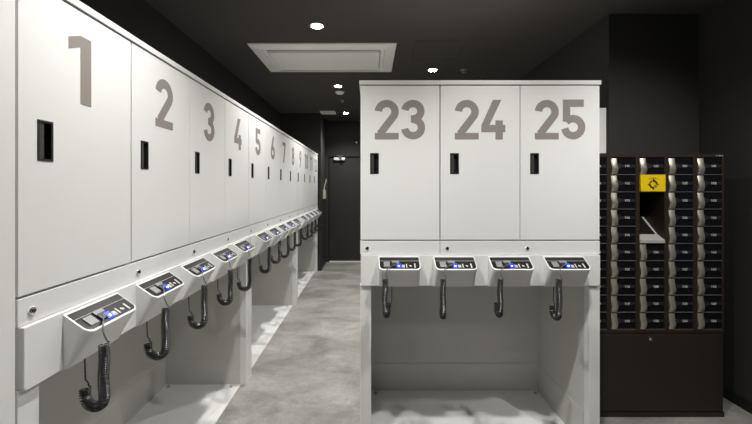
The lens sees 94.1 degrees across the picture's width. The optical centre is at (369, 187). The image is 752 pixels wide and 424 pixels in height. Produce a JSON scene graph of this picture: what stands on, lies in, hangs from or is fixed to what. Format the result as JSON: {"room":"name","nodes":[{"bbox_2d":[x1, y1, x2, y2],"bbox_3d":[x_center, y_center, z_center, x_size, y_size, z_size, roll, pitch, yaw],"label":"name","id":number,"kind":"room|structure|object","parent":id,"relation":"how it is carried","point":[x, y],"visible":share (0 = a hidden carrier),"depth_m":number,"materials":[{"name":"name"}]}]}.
{"room":"luggage locker room","nodes":[
{"label":"luggage locker room","id":0,"kind":"room"},
{"bbox_2d":[79,0,280,129],"bbox_3d":[-1.650,0.080,1.831,0.100,2.820,8.862,0,0,0],"label":"wall","id":1,"kind":"structure","parent":0,"point":[138,18],"depth_m":2.91,"materials":[{"name":"grey paint"}]},
{"bbox_2d":[281,113,325,270],"bbox_3d":[-1.290,0.080,6.631,0.820,2.820,0.738,0,0,0],"label":"wall","id":2,"kind":"structure","parent":0,"point":[309,129],"depth_m":6.26,"materials":[{"name":"grey paint"}]},
{"bbox_2d":[321,258,326,270],"bbox_3d":[-0.874,1.452,6.631,0.012,0.075,0.738,0,0,0],"label":"baseboard","id":3,"kind":"structure","parent":2,"relation":"attached to","point":[325,261],"depth_m":6.57,"materials":[{"name":"black plastic"}]},
{"bbox_2d":[323,179,326,198],"bbox_3d":[-0.847,0.025,6.570,0.067,0.370,0.080,0,0,0],"label":"handset","id":4,"kind":"object","parent":2,"relation":"attached to","point":[324,190],"visible":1,"depth_m":6.53,"materials":[{"name":"beige plastic"}]},
{"bbox_2d":[326,121,360,261],"bbox_3d":[0.475,0.080,7.050,2.710,2.820,0.100,0,0,0],"label":"wall","id":5,"kind":"structure","parent":0,"point":[341,136],"depth_m":7.00,"materials":[{"name":"grey paint"}]},
{"bbox_2d":[328,155,360,261],"bbox_3d":[-0.357,0.425,6.961,0.955,2.130,0.218,0,0,0],"label":"door","id":6,"kind":"structure","parent":5,"relation":"in","point":[344,171],"depth_m":7.02,"materials":[{"name":"grey paint"}]},
{"bbox_2d":[145,0,723,120],"bbox_3d":[0.460,-1.380,2.200,4.520,0.100,10.000,0,0,0],"label":"ceiling","id":7,"kind":"structure","parent":0,"point":[507,39],"depth_m":2.96,"materials":[{"name":"grey paint"}]},
{"bbox_2d":[310,23,323,28],"bbox_3d":[-0.436,-1.327,2.880,0.116,0.006,0.116,0,0,0],"label":"recessed light","id":8,"kind":"object","parent":7,"relation":"in","point":[312,25],"visible":1,"depth_m":2.87,"materials":[{"name":"white"}]},
{"bbox_2d":[247,43,396,71],"bbox_3d":[-0.443,-1.313,3.605,1.375,0.034,0.770,0,0,0],"label":"air conditioner","id":9,"kind":"object","parent":7,"relation":"attached to","point":[277,57],"visible":1,"depth_m":3.46,"materials":[{"name":"white plastic"}]},
{"bbox_2d":[320,111,335,114],"bbox_3d":[-0.740,-1.325,6.200,0.260,0.010,0.260,0,0,0],"label":"ceiling vent","id":10,"kind":"object","parent":7,"relation":"in","point":[322,112],"visible":1,"depth_m":6.19,"materials":[{"name":"white metal"}]},
{"bbox_2d":[428,68,437,71],"bbox_3d":[0.710,-1.327,3.960,0.116,0.006,0.116,0,0,0],"label":"recessed light","id":11,"kind":"object","parent":7,"relation":"in","point":[431,69],"visible":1,"depth_m":3.96,"materials":[{"name":"white"}]},
{"bbox_2d":[410,41,467,59],"bbox_3d":[0.655,-1.329,3.405,0.470,0.003,0.470,0,0,0],"label":"access hatch","id":12,"kind":"object","parent":7,"relation":"attached to","point":[423,50],"visible":1,"depth_m":3.39,"materials":[{"name":"grey"}]},
{"bbox_2d":[215,262,751,423],"bbox_3d":[0.460,1.540,2.200,4.520,0.100,10.000,0,0,0],"label":"floor","id":13,"kind":"structure","parent":0,"point":[308,372],"depth_m":2.85,"materials":[{"name":"concrete"}]},
{"bbox_2d":[0,0,14,423],"bbox_3d":[-1.240,0.115,0.322,0.619,2.750,1.204,0,0,0],"label":"wall","id":14,"kind":"structure","parent":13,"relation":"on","point":[7,7],"depth_m":0.90,"materials":[{"name":"grey"}]},
{"bbox_2d":[15,0,249,423],"bbox_3d":[-1.236,0.446,1.814,0.627,2.088,1.773,0,0,0],"label":"bank","id":15,"kind":"object","parent":13,"relation":"on","point":[132,168],"visible":0.94,"depth_m":1.37,"materials":[{"name":"white metal"}]},
{"bbox_2d":[63,293,135,412],"bbox_3d":[-0.865,0.542,1.165,0.116,0.318,0.226,0,0,0],"label":"console","id":16,"kind":"object","parent":15,"relation":"attached to","point":[89,329],"visible":1,"depth_m":1.09,"materials":[{"name":"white plastic"}]},
{"bbox_2d":[92,308,104,315],"bbox_3d":[-0.886,0.406,1.143,0.013,0.014,0.039,0,0,0],"label":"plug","id":17,"kind":"object","parent":16,"relation":"attached to","point":[95,311],"depth_m":1.14,"materials":[{"name":"grey plastic"}]},
{"bbox_2d":[104,311,114,318],"bbox_3d":[-0.865,0.422,1.160,0.023,0.020,0.024,0,0,0],"label":"indicator light","id":18,"kind":"object","parent":16,"relation":"attached to","point":[107,314],"depth_m":1.16,"materials":[{"name":"blue plastic"}]},
{"bbox_2d":[136,271,183,360],"bbox_3d":[-0.865,0.540,1.492,0.116,0.315,0.226,0,0,0],"label":"console","id":19,"kind":"object","parent":15,"relation":"attached to","point":[156,295],"visible":1,"depth_m":1.41,"materials":[{"name":"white plastic"}]},
{"bbox_2d":[181,257,215,328],"bbox_3d":[-0.865,0.545,1.819,0.116,0.324,0.226,0,0,0],"label":"console","id":20,"kind":"object","parent":15,"relation":"attached to","point":[195,274],"visible":1,"depth_m":1.74,"materials":[{"name":"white plastic"}]},
{"bbox_2d":[211,247,237,305],"bbox_3d":[-0.865,0.542,2.146,0.116,0.318,0.226,0,0,0],"label":"console","id":21,"kind":"object","parent":15,"relation":"attached to","point":[223,259],"visible":1,"depth_m":2.06,"materials":[{"name":"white plastic"}]},
{"bbox_2d":[233,240,254,291],"bbox_3d":[-0.865,0.548,2.473,0.116,0.330,0.226,0,0,0],"label":"console","id":22,"kind":"object","parent":15,"relation":"attached to","point":[243,249],"visible":1,"depth_m":2.39,"materials":[{"name":"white plastic"}]},
{"bbox_2d":[248,111,297,378],"bbox_3d":[-1.236,0.446,3.588,0.627,2.088,1.773,0,0,0],"label":"bank","id":23,"kind":"object","parent":13,"relation":"on","point":[272,152],"visible":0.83,"depth_m":3.74,"materials":[{"name":"white"}]},
{"bbox_2d":[256,232,272,273],"bbox_3d":[-0.865,0.545,2.939,0.116,0.324,0.226,0,0,0],"label":"console","id":24,"kind":"object","parent":23,"relation":"attached to","point":[263,239],"visible":1,"depth_m":2.85,"materials":[{"name":"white plastic"}]},
{"bbox_2d":[268,227,281,263],"bbox_3d":[-0.865,0.540,3.266,0.116,0.315,0.226,0,0,0],"label":"console","id":25,"kind":"object","parent":23,"relation":"attached to","point":[274,233],"visible":0.94,"depth_m":3.18,"materials":[{"name":"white plastic"}]},
{"bbox_2d":[277,224,289,257],"bbox_3d":[-0.865,0.548,3.593,0.116,0.330,0.226,0,0,0],"label":"console","id":26,"kind":"object","parent":23,"relation":"attached to","point":[284,229],"visible":0.92,"depth_m":3.51,"materials":[{"name":"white plastic"}]},
{"bbox_2d":[285,221,295,250],"bbox_3d":[-0.865,0.542,3.920,0.116,0.318,0.226,0,0,0],"label":"console","id":27,"kind":"object","parent":23,"relation":"attached to","point":[289,224],"visible":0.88,"depth_m":3.83,"materials":[{"name":"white plastic"}]},
{"bbox_2d":[292,218,301,246],"bbox_3d":[-0.865,0.545,4.247,0.116,0.324,0.226,0,0,0],"label":"console","id":28,"kind":"object","parent":23,"relation":"attached to","point":[295,221],"visible":0.88,"depth_m":4.16,"materials":[{"name":"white plastic"}]},
{"bbox_2d":[296,141,317,302],"bbox_3d":[-1.236,0.446,5.362,0.627,2.088,1.773,0,0,0],"label":"bank","id":29,"kind":"object","parent":13,"relation":"on","point":[307,159],"visible":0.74,"depth_m":5.65,"materials":[{"name":"white metal"}]},
{"bbox_2d":[300,216,308,239],"bbox_3d":[-0.865,0.540,4.713,0.116,0.315,0.226,0,0,0],"label":"console","id":30,"kind":"object","parent":29,"relation":"attached to","point":[303,219],"visible":0.94,"depth_m":4.62,"materials":[{"name":"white plastic"}]},
{"bbox_2d":[304,214,312,237],"bbox_3d":[-0.865,0.548,5.040,0.116,0.330,0.226,0,0,0],"label":"console","id":31,"kind":"object","parent":29,"relation":"attached to","point":[308,216],"visible":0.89,"depth_m":4.96,"materials":[{"name":"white plastic"}]},
{"bbox_2d":[309,212,316,233],"bbox_3d":[-0.865,0.542,5.367,0.116,0.318,0.226,0,0,0],"label":"console","id":32,"kind":"object","parent":29,"relation":"attached to","point":[310,213],"visible":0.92,"depth_m":5.28,"materials":[{"name":"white plastic"}]},
{"bbox_2d":[312,211,319,230],"bbox_3d":[-0.865,0.545,5.694,0.116,0.324,0.226,0,0,0],"label":"console","id":33,"kind":"object","parent":29,"relation":"attached to","point":[313,212],"visible":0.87,"depth_m":5.61,"materials":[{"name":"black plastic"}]},
{"bbox_2d":[315,209,321,228],"bbox_3d":[-0.865,0.540,6.021,0.116,0.315,0.226,0,0,0],"label":"console","id":34,"kind":"object","parent":29,"relation":"attached to","point":[317,210],"visible":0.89,"depth_m":5.94,"materials":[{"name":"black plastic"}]},
{"bbox_2d":[359,80,600,423],"bbox_3d":[0.615,0.446,2.259,1.350,2.088,0.627,0,0,0],"label":"bank","id":35,"kind":"object","parent":13,"relation":"on","point":[480,169],"visible":0.99,"depth_m":1.96,"materials":[{"name":"white"}]},
{"bbox_2d":[379,256,420,317],"bbox_3d":[0.161,0.542,1.887,0.226,0.318,0.116,0,0,0],"label":"console","id":36,"kind":"object","parent":35,"relation":"attached to","point":[394,271],"visible":1,"depth_m":1.90,"materials":[{"name":"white plastic"}]},
{"bbox_2d":[433,256,476,319],"bbox_3d":[0.465,0.545,1.887,0.226,0.324,0.116,0,0,0],"label":"console","id":37,"kind":"object","parent":35,"relation":"attached to","point":[448,271],"visible":1,"depth_m":1.90,"materials":[{"name":"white plastic"}]},
{"bbox_2d":[488,256,533,317],"bbox_3d":[0.769,0.540,1.887,0.226,0.315,0.116,0,0,0],"label":"console","id":38,"kind":"object","parent":35,"relation":"attached to","point":[503,271],"visible":1,"depth_m":1.90,"materials":[{"name":"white plastic"}]},
{"bbox_2d":[543,256,590,320],"bbox_3d":[1.073,0.548,1.887,0.226,0.330,0.116,0,0,0],"label":"console","id":39,"kind":"object","parent":35,"relation":"attached to","point":[558,271],"visible":1,"depth_m":1.90,"materials":[{"name":"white plastic"}]},
{"bbox_2d":[598,154,723,416],"bbox_3d":[1.825,0.637,2.463,0.959,1.706,0.415,0,0,0],"label":"cabinet","id":40,"kind":"object","parent":13,"relation":"on","point":[661,216],"visible":0.77,"depth_m":2.27,"materials":[{"name":"brown metal"}]},
{"bbox_2d":[519,14,698,153],"bbox_3d":[2.175,0.080,4.890,0.690,2.820,4.420,0,0,0],"label":"wall","id":41,"kind":"structure","parent":0,"point":[646,66],"depth_m":2.68,"materials":[{"name":"grey paint"}]},
{"bbox_2d":[599,108,605,153],"bbox_3d":[1.774,-0.441,2.840,0.113,0.352,0.260,0,0,0],"label":"wall box","id":42,"kind":"object","parent":41,"relation":"attached to","point":[602,111],"visible":0.13,"depth_m":2.71,"materials":[{"name":"white plastic"}]},
{"bbox_2d":[699,0,751,401],"bbox_3d":[2.570,0.080,0.090,0.100,2.820,5.380,0,0,0],"label":"wall","id":43,"kind":"structure","parent":0,"point":[725,28],"depth_m":2.43,"materials":[{"name":"grey paint"}]},
{"bbox_2d":[723,386,751,413],"bbox_3d":[2.514,1.452,0.040,0.012,0.075,5.280,0,0,0],"label":"baseboard","id":44,"kind":"structure","parent":43,"relation":"attached to","point":[728,394],"depth_m":2.39,"materials":[{"name":"black plastic"}]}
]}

